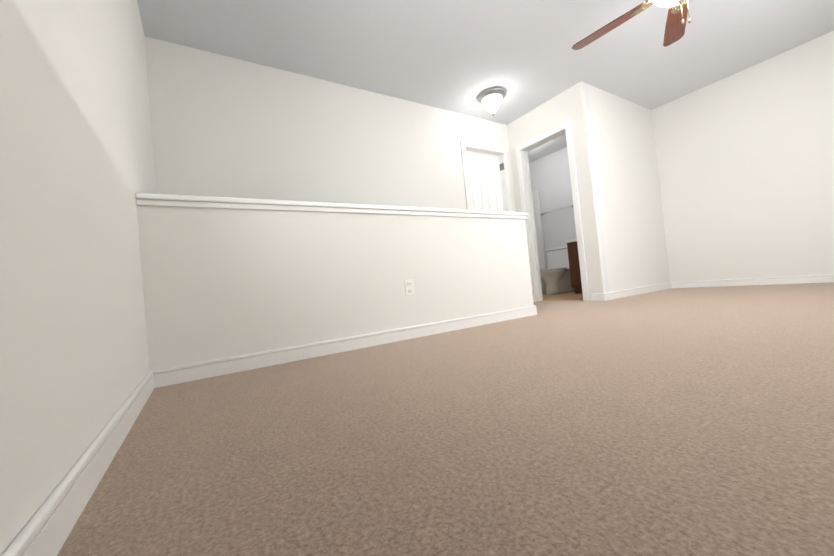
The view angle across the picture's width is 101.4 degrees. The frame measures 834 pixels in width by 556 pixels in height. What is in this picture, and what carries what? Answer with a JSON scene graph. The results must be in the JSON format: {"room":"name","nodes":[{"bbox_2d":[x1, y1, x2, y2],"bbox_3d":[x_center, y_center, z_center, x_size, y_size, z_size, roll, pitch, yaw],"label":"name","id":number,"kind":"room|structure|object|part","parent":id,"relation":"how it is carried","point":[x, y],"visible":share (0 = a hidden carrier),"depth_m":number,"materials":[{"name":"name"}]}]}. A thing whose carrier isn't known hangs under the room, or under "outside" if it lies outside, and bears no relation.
{"room":"empty loft room","nodes":[
{"label":"empty loft room","id":0,"kind":"room"},
{"bbox_2d":[0,0,156,555],"bbox_3d":[-0.926,0.704,1.005,0.120,5.340,3.790,-5,-1,-32],"label":"wall","id":1,"kind":"structure","parent":0,"point":[77,167],"depth_m":0.71,"materials":[{"name":"white paint"}]},
{"bbox_2d":[1,369,156,555],"bbox_3d":[-0.572,0.388,0.532,0.015,0.083,2.490,-5,-1,-32],"label":"baseboard","id":2,"kind":"structure","parent":1,"relation":"attached to","point":[48,527],"depth_m":0.62,"materials":[{"name":"white wood"}]},
{"bbox_2d":[145,36,515,211],"bbox_3d":[-0.145,0.686,3.671,4.050,5.340,0.120,-5,-1,-32],"label":"wall","id":3,"kind":"structure","parent":0,"point":[224,126],"depth_m":3.14,"materials":[{"name":"white paint"}]},
{"bbox_2d":[466,150,503,210],"bbox_3d":[0.942,-0.653,4.458,0.664,2.010,0.118,-5,-1,-32],"label":"door","id":4,"kind":"structure","parent":3,"relation":"in","point":[484,182],"depth_m":4.51,"materials":[{"name":"white wood"}]},
{"bbox_2d":[460,140,512,211],"bbox_3d":[0.935,-0.682,4.459,0.804,2.092,0.156,-5,-1,-32],"label":"door frame","id":5,"kind":"structure","parent":3,"relation":"attached to","point":[500,153],"depth_m":4.53,"materials":[{"name":"white wood"}]},
{"bbox_2d":[136,205,533,370],"bbox_3d":[-0.033,1.427,2.355,2.730,3.790,0.120,-5,-1,-32],"label":"wall","id":6,"kind":"structure","parent":0,"point":[219,283],"depth_m":2.01,"materials":[{"name":"white paint"}]},
{"bbox_2d":[135,193,527,218],"bbox_3d":[-0.202,-0.461,2.401,2.752,0.058,0.164,-5,-1,-32],"label":"trim","id":7,"kind":"structure","parent":6,"relation":"on","point":[152,199],"depth_m":2.01,"materials":[{"name":"white wood"}]},
{"bbox_2d":[157,305,536,387],"bbox_3d":[-0.089,0.380,2.325,2.745,0.083,0.026,-5,-1,-32],"label":"baseboard","id":8,"kind":"structure","parent":6,"relation":"attached to","point":[217,367],"depth_m":2.00,"materials":[{"name":"white wood"}]},
{"bbox_2d":[405,280,414,295],"bbox_3d":[-0.050,0.067,2.377,0.070,0.108,0.010,-5,-1,-32],"label":"outlet","id":9,"kind":"object","parent":6,"relation":"attached to","point":[409,287],"visible":1,"depth_m":2.37,"materials":[{"name":"white plastic"}]},
{"bbox_2d":[57,282,833,555],"bbox_3d":[1.484,0.327,2.480,5.810,0.100,3.910,-5,-1,-32],"label":"floor carpet","id":10,"kind":"object","parent":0,"point":[695,421],"visible":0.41,"depth_m":0.75,"materials":[{"name":"beige carpet"}]},
{"bbox_2d":[137,0,833,162],"bbox_3d":[0.781,-2.143,3.272,5.810,0.100,5.660,-5,-1,-32],"label":"ceiling","id":11,"kind":"structure","parent":0,"point":[458,56],"depth_m":3.05,"materials":[{"name":"white paint"}]},
{"bbox_2d":[478,87,505,116],"bbox_3d":[0.862,-1.961,3.888,0.316,0.250,0.316,-5,-1,-32],"label":"hall light","id":12,"kind":"object","parent":11,"relation":"attached to","point":[490,99],"visible":1,"depth_m":3.81,"materials":[{"name":"white glass"}]},
{"bbox_3d":[0.862,-1.954,3.888,0.236,0.166,0.236,-5,-1,-32],"label":"glass","id":13,"kind":"part","parent":12,"relation":"part of","materials":[{"name":"white glass"}]},
{"bbox_2d":[572,0,690,49],"bbox_3d":[1.620,-1.882,2.162,1.326,0.623,1.307,-5,-1,-32],"label":"ceiling fan","id":14,"kind":"object","parent":11,"relation":"hanging from","point":[676,20],"visible":1,"depth_m":2.44,"materials":[{"name":"brown wood"}]},
{"bbox_3d":[1.387,-1.817,2.486,0.140,0.008,0.502,-20,8,-38],"label":"blade","id":15,"kind":"part","parent":14,"relation":"part of","materials":[{"name":"brown wood"}]},
{"bbox_3d":[1.663,-1.815,2.140,0.336,0.109,0.336,-5,-1,-32],"label":"lamp shade","id":16,"kind":"part","parent":14,"relation":"part of","materials":[{"name":"white glass"}]},
{"bbox_3d":[1.902,-1.865,2.509,0.140,0.008,0.502,-20,-9,32],"label":"blade","id":17,"kind":"part","parent":14,"relation":"part of","materials":[{"name":"brown wood"}]},
{"bbox_2d":[507,81,608,300],"bbox_3d":[1.202,-0.819,5.032,0.120,2.540,2.955,-5,-1,-32],"label":"wall","id":18,"kind":"structure","parent":0,"point":[572,104],"depth_m":3.84,"materials":[{"name":"white paint"}]},
{"bbox_2d":[516,120,589,301],"bbox_3d":[1.698,-0.753,4.258,0.156,2.082,0.804,-5,-1,-32],"label":"door frame","id":19,"kind":"structure","parent":18,"relation":"attached to","point":[523,149],"depth_m":4.48,"materials":[{"name":"white wood"}]},
{"bbox_2d":[542,292,582,300],"bbox_3d":[2.000,0.340,5.512,1.700,0.102,2.835,-5,-1,-32],"label":"floor","id":20,"kind":"structure","parent":0,"point":[570,296],"depth_m":4.76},
{"bbox_2d":[532,190,546,292],"bbox_3d":[1.441,-0.586,6.217,1.508,1.880,0.924,-5,-1,-32],"label":"shower","id":21,"kind":"object","parent":20,"relation":"on","point":[539,231],"visible":0.19,"depth_m":6.24,"materials":[{"name":"white plastic"}]},
{"bbox_2d":[540,246,571,294],"bbox_3d":[2.300,-0.123,5.690,0.676,0.775,0.525,-5,-1,-32],"label":"toilet","id":22,"kind":"object","parent":20,"relation":"on","point":[555,276],"visible":0.83,"depth_m":5.64,"materials":[{"name":"white ceramic"}]},
{"bbox_2d":[564,239,582,293],"bbox_3d":[2.808,-0.259,4.985,0.570,0.920,0.994,-5,-1,-32],"label":"bathroom vanity","id":23,"kind":"object","parent":20,"relation":"on","point":[574,264],"visible":0.15,"depth_m":5.17,"materials":[{"name":"brown wood"}]},
{"bbox_2d":[587,84,669,291],"bbox_3d":[2.645,-0.972,4.273,1.520,2.540,0.120,-5,-1,-32],"label":"wall","id":24,"kind":"structure","parent":0,"point":[629,188],"depth_m":4.17,"materials":[{"name":"white paint"}]},
{"bbox_2d":[601,282,672,300],"bbox_3d":[2.722,0.152,4.151,1.635,0.083,0.026,-5,-1,-32],"label":"baseboard","id":25,"kind":"structure","parent":24,"relation":"attached to","point":[646,289],"depth_m":4.06,"materials":[{"name":"white wood"}]},
{"bbox_2d":[529,31,833,291],"bbox_3d":[3.301,-1.023,4.766,0.120,2.540,5.660,-5,-1,-32],"label":"wall","id":26,"kind":"structure","parent":0,"point":[745,161],"depth_m":3.90,"materials":[{"name":"white paint"}]},
{"bbox_2d":[540,205,573,215],"bbox_3d":[2.422,-1.177,5.954,0.069,0.050,0.649,-5,-1,-32],"label":"towel rail","id":27,"kind":"object","parent":26,"relation":"attached to","point":[571,206],"visible":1,"depth_m":5.89,"materials":[{"name":"silver metal"}]},
{"bbox_2d":[673,274,833,287],"bbox_3d":[4.093,0.010,3.526,0.015,0.083,2.545,-5,-1,-32],"label":"baseboard","id":28,"kind":"structure","parent":26,"relation":"attached to","point":[824,278],"depth_m":3.86,"materials":[{"name":"white wood"}]}
]}

